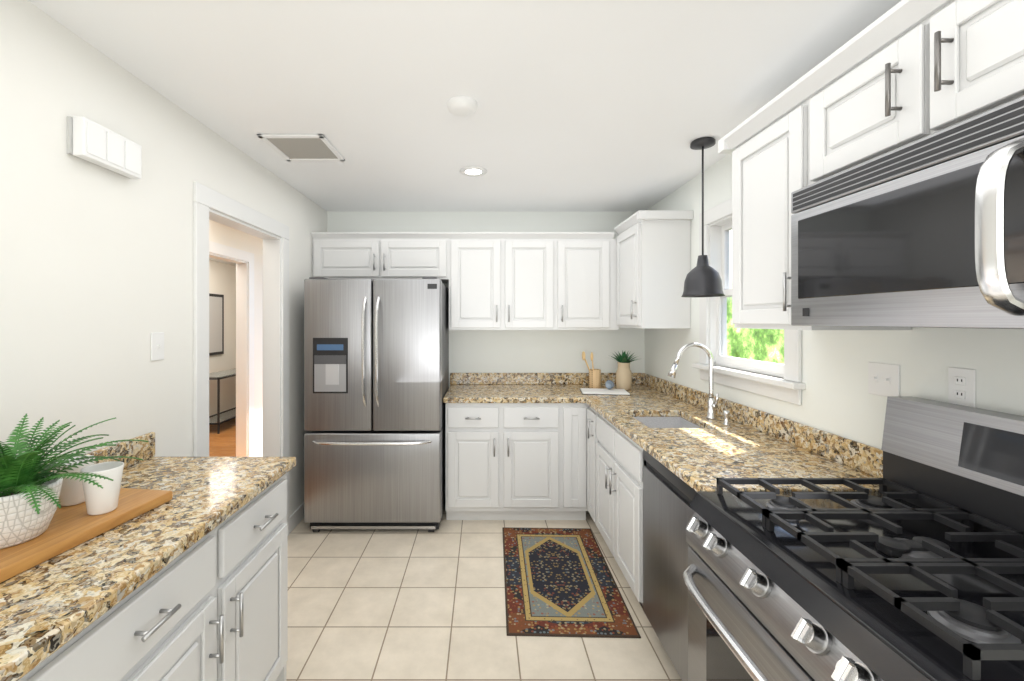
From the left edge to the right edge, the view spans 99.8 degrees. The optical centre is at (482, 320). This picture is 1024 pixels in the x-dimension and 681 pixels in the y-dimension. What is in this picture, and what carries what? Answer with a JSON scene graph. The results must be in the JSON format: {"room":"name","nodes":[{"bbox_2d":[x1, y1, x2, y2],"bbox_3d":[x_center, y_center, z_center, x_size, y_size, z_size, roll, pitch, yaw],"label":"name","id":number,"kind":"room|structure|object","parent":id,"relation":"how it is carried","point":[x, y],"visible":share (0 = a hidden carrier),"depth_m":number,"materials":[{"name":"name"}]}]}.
{"room":"kitchen","nodes":[
{"label":"kitchen","id":0,"kind":"room"},
{"bbox_2d":[0,0,326,515],"bbox_3d":[-1.400,0.260,1.065,0.100,2.420,5.530,0,0,0],"label":"wall","id":1,"kind":"structure","parent":0,"point":[96,276],"depth_m":1.53,"materials":[{"name":"beige paint"}]},
{"bbox_2d":[67,116,141,178],"bbox_3d":[-1.323,-0.604,1.518,0.052,0.128,0.248,0,0,0],"label":"door chime","id":2,"kind":"object","parent":1,"relation":"attached to","point":[92,142],"visible":1,"depth_m":1.47,"materials":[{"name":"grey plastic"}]},
{"bbox_2d":[151,332,163,360],"bbox_3d":[-1.341,0.105,1.780,0.018,0.115,0.070,0,0,0],"label":"light switch","id":3,"kind":"object","parent":1,"relation":"attached to","point":[157,345],"visible":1,"depth_m":1.77,"materials":[{"name":"white plastic"}]},
{"bbox_2d":[193,182,288,534],"bbox_3d":[-1.400,0.410,2.480,0.136,2.120,0.960,0,0,0],"label":"door frame","id":4,"kind":"structure","parent":1,"relation":"attached to","point":[216,206],"depth_m":2.74,"materials":[{"name":"white wood"}]},
{"bbox_2d":[289,502,303,533],"bbox_3d":[-1.300,1.415,2.735,0.100,0.110,1.990,0,0,0],"label":"baseboard","id":5,"kind":"structure","parent":1,"relation":"attached to","point":[296,516],"depth_m":3.08,"materials":[{"name":"white wood"}]},
{"bbox_2d":[209,260,235,415],"bbox_3d":[-3.950,0.260,4.500,0.100,2.420,8.000,0,0,0],"label":"wall","id":6,"kind":"structure","parent":0,"point":[222,278],"depth_m":6.51,"materials":[{"name":"paint"}]},
{"bbox_2d":[209,293,223,355],"bbox_3d":[-3.884,0.050,6.135,0.031,0.880,0.570,0,0,0],"label":"picture frame","id":7,"kind":"object","parent":6,"relation":"attached to","point":[216,324],"visible":0.64,"depth_m":6.24,"materials":[{"name":"grey"}]},
{"bbox_2d":[209,219,262,456],"bbox_3d":[-2.350,0.260,4.500,0.100,2.420,8.000,0,0,0],"label":"wall","id":8,"kind":"structure","parent":0,"point":[220,233],"depth_m":4.37,"materials":[{"name":"paint"}]},
{"bbox_2d":[209,241,253,456],"bbox_3d":[-2.342,0.400,3.750,0.120,2.140,1.080,0,0,0],"label":"door frame","id":9,"kind":"structure","parent":8,"relation":"attached to","point":[242,261],"depth_m":4.05,"materials":[{"name":"white wood"}]},
{"bbox_2d":[209,418,681,680],"bbox_3d":[-1.250,1.500,3.400,5.500,0.060,10.200,0,0,0],"label":"floor","id":10,"kind":"structure","parent":0,"point":[394,605],"depth_m":2.15,"materials":[{"name":"tile"}]},
{"bbox_2d":[18,631,81,680],"bbox_3d":[-1.057,1.030,0.450,0.577,0.880,0.692,0,0,0],"label":"base cabinet","id":11,"kind":"object","parent":10,"relation":"on","point":[65,664],"depth_m":0.79,"materials":[{"name":"white wood"}]},
{"bbox_2d":[82,508,241,680],"bbox_3d":[-1.057,1.030,0.990,0.577,0.880,0.692,0,0,0],"label":"base cabinet","id":12,"kind":"object","parent":10,"relation":"on","point":[212,605],"depth_m":1.11,"materials":[{"name":"white wood"}]},
{"bbox_2d":[0,432,295,680],"bbox_3d":[-1.051,0.518,0.623,0.592,0.140,2.245,0,0,0],"label":"countertop","id":13,"kind":"structure","parent":12,"relation":"on","point":[49,607],"depth_m":1.03,"materials":[{"name":"stone"}]},
{"bbox_2d":[0,488,172,582],"bbox_3d":[-1.130,0.532,1.037,0.290,0.030,0.600,0,0,8],"label":"cutting board","id":14,"kind":"object","parent":13,"relation":"on","point":[70,527],"visible":0.56,"depth_m":1.08,"materials":[{"name":"brown wood"}]},
{"bbox_2d":[52,455,94,506],"bbox_3d":[-1.165,0.456,1.225,0.090,0.120,0.090,0,0,0],"label":"cup","id":15,"kind":"object","parent":14,"relation":"on","point":[71,492],"visible":0.58,"depth_m":1.20,"materials":[{"name":"white ceramic"}]},
{"bbox_2d":[0,414,147,548],"bbox_3d":[-1.097,0.377,1.025,0.472,0.278,0.495,0,0,0],"label":"fern plant","id":16,"kind":"object","parent":14,"relation":"on","point":[29,498],"visible":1,"depth_m":1.01,"materials":[{"name":"green plant"}]},
{"bbox_2d":[80,461,123,514],"bbox_3d":[-1.035,0.456,1.170,0.090,0.120,0.090,0,0,0],"label":"cup","id":17,"kind":"object","parent":14,"relation":"on","point":[100,500],"visible":1,"depth_m":1.15,"materials":[{"name":"white ceramic"}]},
{"bbox_2d":[209,368,235,433],"bbox_3d":[-3.630,1.100,6.200,0.380,0.740,1.200,0,0,0],"label":"console table","id":18,"kind":"object","parent":10,"relation":"on","point":[218,418],"visible":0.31,"depth_m":5.84,"materials":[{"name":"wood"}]},
{"bbox_2d":[242,474,287,680],"bbox_3d":[-1.057,1.030,1.456,0.578,0.880,0.544,0,0,0],"label":"base cabinet","id":19,"kind":"object","parent":10,"relation":"on","point":[264,525],"depth_m":1.52,"materials":[{"name":"white wood"}]},
{"bbox_2d":[304,277,448,531],"bbox_3d":[-0.760,0.583,3.283,0.940,1.770,0.814,0,0,0],"label":"refrigerator","id":20,"kind":"object","parent":10,"relation":"on","point":[376,369],"visible":0.98,"depth_m":2.94,"materials":[{"name":"grey metal"}]},
{"bbox_2d":[446,403,573,519],"bbox_3d":[0.183,1.030,3.394,0.907,0.880,0.632,0,0,0],"label":"base cabinet","id":21,"kind":"object","parent":10,"relation":"on","point":[516,461],"depth_m":3.08,"materials":[{"name":"white wood"}]},
{"bbox_2d":[443,373,582,402],"bbox_3d":[0.210,0.518,3.394,0.990,0.140,0.665,0,0,0],"label":"countertop","id":22,"kind":"structure","parent":21,"relation":"on","point":[464,387],"depth_m":3.49,"materials":[{"name":"stone"}]},
{"bbox_2d":[502,527,640,637],"bbox_3d":[0.435,1.466,2.520,0.622,0.006,1.043,0,0,2],"label":"rug","id":23,"kind":"object","parent":10,"relation":"on","point":[560,582],"visible":1,"depth_m":2.35,"materials":[{"name":"multicoloured fabric"}]},
{"bbox_2d":[574,403,588,519],"bbox_3d":[0.622,1.030,3.394,0.276,0.880,0.632,0,0,0],"label":"base cabinet","id":24,"kind":"object","parent":10,"relation":"on","point":[580,409],"depth_m":3.08,"materials":[{"name":"white wood"}]},
{"bbox_2d":[587,406,645,608],"bbox_3d":[1.048,1.030,2.545,0.694,0.880,1.050,0,0,0],"label":"base cabinet","id":25,"kind":"object","parent":10,"relation":"on","point":[616,462],"visible":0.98,"depth_m":2.36,"materials":[{"name":"white wood"}]},
{"bbox_2d":[575,373,882,491],"bbox_3d":[1.051,0.518,2.564,0.692,0.140,2.325,0,0,0],"label":"countertop","id":26,"kind":"structure","parent":25,"relation":"on","point":[749,442],"depth_m":1.89,"materials":[{"name":"stone"}]},
{"bbox_2d":[582,351,600,387],"bbox_3d":[0.888,0.397,3.493,0.150,0.299,0.151,0,0,0],"label":"utensil holder","id":27,"kind":"object","parent":26,"relation":"on","point":[594,378],"visible":1,"depth_m":3.48,"materials":[{"name":"brown wood"}]},
{"bbox_2d":[580,388,629,394],"bbox_3d":[0.930,0.541,3.300,0.350,0.012,0.230,0,0,8],"label":"cookbook","id":28,"kind":"object","parent":26,"relation":"on","point":[595,391],"visible":1,"depth_m":3.26,"materials":[{"name":"white paper"}]},
{"bbox_2d":[605,380,613,388],"bbox_3d":[0.988,0.494,3.343,0.067,0.071,0.067,0,0,0],"label":"cups","id":29,"kind":"object","parent":28,"relation":"on","point":[609,384],"visible":1,"depth_m":3.35,"materials":[{"name":"blue ceramic"}]},
{"bbox_2d":[611,350,638,389],"bbox_3d":[1.137,0.391,3.453,0.320,0.313,0.290,0,0,0],"label":"potted plant","id":30,"kind":"object","parent":26,"relation":"on","point":[623,375],"visible":0.98,"depth_m":3.41,"materials":[{"name":"green plant"}]},
{"bbox_2d":[633,417,701,427],"bbox_3d":[1.030,0.659,2.420,0.404,0.140,0.484,0,0,0],"label":"sink","id":31,"kind":"object","parent":26,"relation":"in","point":[664,422],"visible":0.04,"depth_m":2.64,"materials":[{"name":"metal"}]},
{"bbox_2d":[667,342,729,425],"bbox_3d":[1.176,0.334,2.345,0.274,0.426,0.206,0,0,0],"label":"faucet","id":32,"kind":"object","parent":26,"relation":"on","point":[712,407],"visible":1,"depth_m":2.41,"materials":[{"name":"silver metal"}]},
{"bbox_2d":[643,449,696,680],"bbox_3d":[1.069,1.034,1.712,0.642,0.872,0.609,0,0,0],"label":"dishwasher","id":33,"kind":"object","parent":10,"relation":"on","point":[668,497],"visible":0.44,"depth_m":1.75,"materials":[{"name":"grey metal"}]},
{"bbox_2d":[683,396,1023,680],"bbox_3d":[0.990,0.858,1.020,0.805,1.225,0.756,0,0,0],"label":"stove","id":34,"kind":"object","parent":10,"relation":"on","point":[912,569],"visible":1,"depth_m":1.04,"materials":[{"name":"silver metal"}]},
{"bbox_2d":[28,0,900,210],"bbox_3d":[0.025,-0.990,1.065,2.950,0.080,5.530,0,0,0],"label":"ceiling","id":35,"kind":"structure","parent":0,"point":[602,105],"depth_m":1.70,"materials":[{"name":"paint"}]},
{"bbox_2d":[257,134,344,160],"bbox_3d":[-0.980,-0.944,2.355,0.340,0.012,0.350,0,0,0],"label":"ceiling vent","id":36,"kind":"object","parent":35,"relation":"in","point":[303,147],"visible":0.92,"depth_m":2.33,"materials":[{"name":"white plastic"}]},
{"bbox_2d":[447,96,477,116],"bbox_3d":[-0.090,-0.932,1.880,0.132,0.034,0.132,0,0,0],"label":"smoke detector","id":37,"kind":"object","parent":35,"relation":"attached to","point":[463,106],"visible":1,"depth_m":1.84,"materials":[{"name":"white plastic"}]},
{"bbox_2d":[460,166,486,176],"bbox_3d":[-0.060,-0.946,2.720,0.176,0.008,0.176,0,0,0],"label":"recessed light","id":38,"kind":"object","parent":35,"relation":"in","point":[473,171],"visible":0.98,"depth_m":2.71,"materials":[{"name":"white plastic"}]},
{"bbox_2d":[681,137,724,296],"bbox_3d":[1.160,-0.539,2.270,0.208,0.819,0.208,0,0,0],"label":"pendant lamp","id":39,"kind":"object","parent":35,"relation":"hanging from","point":[703,278],"visible":1,"depth_m":2.23,"materials":[{"name":"black metal"}]},
{"bbox_2d":[327,211,643,385],"bbox_3d":[0.025,0.260,3.780,2.750,2.420,0.100,0,0,0],"label":"wall","id":40,"kind":"structure","parent":0,"point":[515,351],"depth_m":3.73,"materials":[{"name":"grey paint"}]},
{"bbox_2d":[311,232,618,329],"bbox_3d":[-0.139,-0.312,3.530,2.417,0.765,0.390,0,0,0],"label":"upper cabinet","id":41,"kind":"object","parent":40,"relation":"attached to","point":[531,280],"visible":1,"depth_m":3.38,"materials":[{"name":"white wood"}]},
{"bbox_2d":[644,154,1023,448],"bbox_3d":[1.450,0.260,1.065,0.100,2.420,5.530,0,0,0],"label":"wall","id":42,"kind":"structure","parent":0,"point":[838,399],"depth_m":1.63,"materials":[{"name":"grey paint"}]},
{"bbox_2d":[614,210,692,327],"bbox_3d":[1.222,-0.343,3.143,0.349,0.786,0.500,0,0,0],"label":"upper cabinet","id":43,"kind":"object","parent":42,"relation":"attached to","point":[654,246],"depth_m":2.89,"materials":[{"name":"white wood"}]},
{"bbox_2d":[692,198,805,404],"bbox_3d":[1.423,-0.158,2.315,0.155,1.055,0.900,0,0,0],"label":"window","id":44,"kind":"structure","parent":42,"relation":"in","point":[789,387],"depth_m":2.52,"materials":[{"name":"white wood"}]},
{"bbox_2d":[722,77,911,329],"bbox_3d":[1.222,-0.378,1.615,0.349,0.815,0.430,0,0,0],"label":"upper cabinet","id":45,"kind":"object","parent":42,"relation":"attached to","point":[765,149],"depth_m":1.59,"materials":[{"name":"white wood"}]},
{"bbox_2d":[868,362,899,396],"bbox_3d":[1.391,0.205,1.500,0.018,0.115,0.116,0,0,0],"label":"light switch","id":46,"kind":"object","parent":42,"relation":"attached to","point":[883,379],"visible":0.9,"depth_m":1.50,"materials":[{"name":"white plastic"}]},
{"bbox_2d":[802,0,1023,187],"bbox_3d":[1.222,-0.607,1.021,0.349,0.356,0.760,0,0,0],"label":"upper cabinet","id":47,"kind":"object","parent":42,"relation":"attached to","point":[901,73],"depth_m":1.06,"materials":[{"name":"white wood"}]},
{"bbox_2d":[791,96,1023,328],"bbox_3d":[1.163,-0.202,1.020,0.465,0.433,0.756,0,0,0],"label":"microwave","id":48,"kind":"object","parent":47,"relation":"attached to","point":[926,231],"visible":1,"depth_m":0.97,"materials":[{"name":"grey"}]},
{"bbox_2d":[948,367,975,407],"bbox_3d":[1.395,0.195,1.255,0.009,0.115,0.070,0,0,0],"label":"outlet","id":49,"kind":"object","parent":42,"relation":"attached to","point":[961,386],"visible":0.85,"depth_m":1.25,"materials":[{"name":"white plastic"}]},
{"label":"outside","id":50,"kind":"structure","parent":0,"visible":0},
{"bbox_2d":[727,230,783,363],"bbox_3d":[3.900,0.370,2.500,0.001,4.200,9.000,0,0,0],"label":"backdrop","id":51,"kind":"structure","parent":50,"point":[768,349],"depth_m":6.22,"materials":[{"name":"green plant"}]}
]}

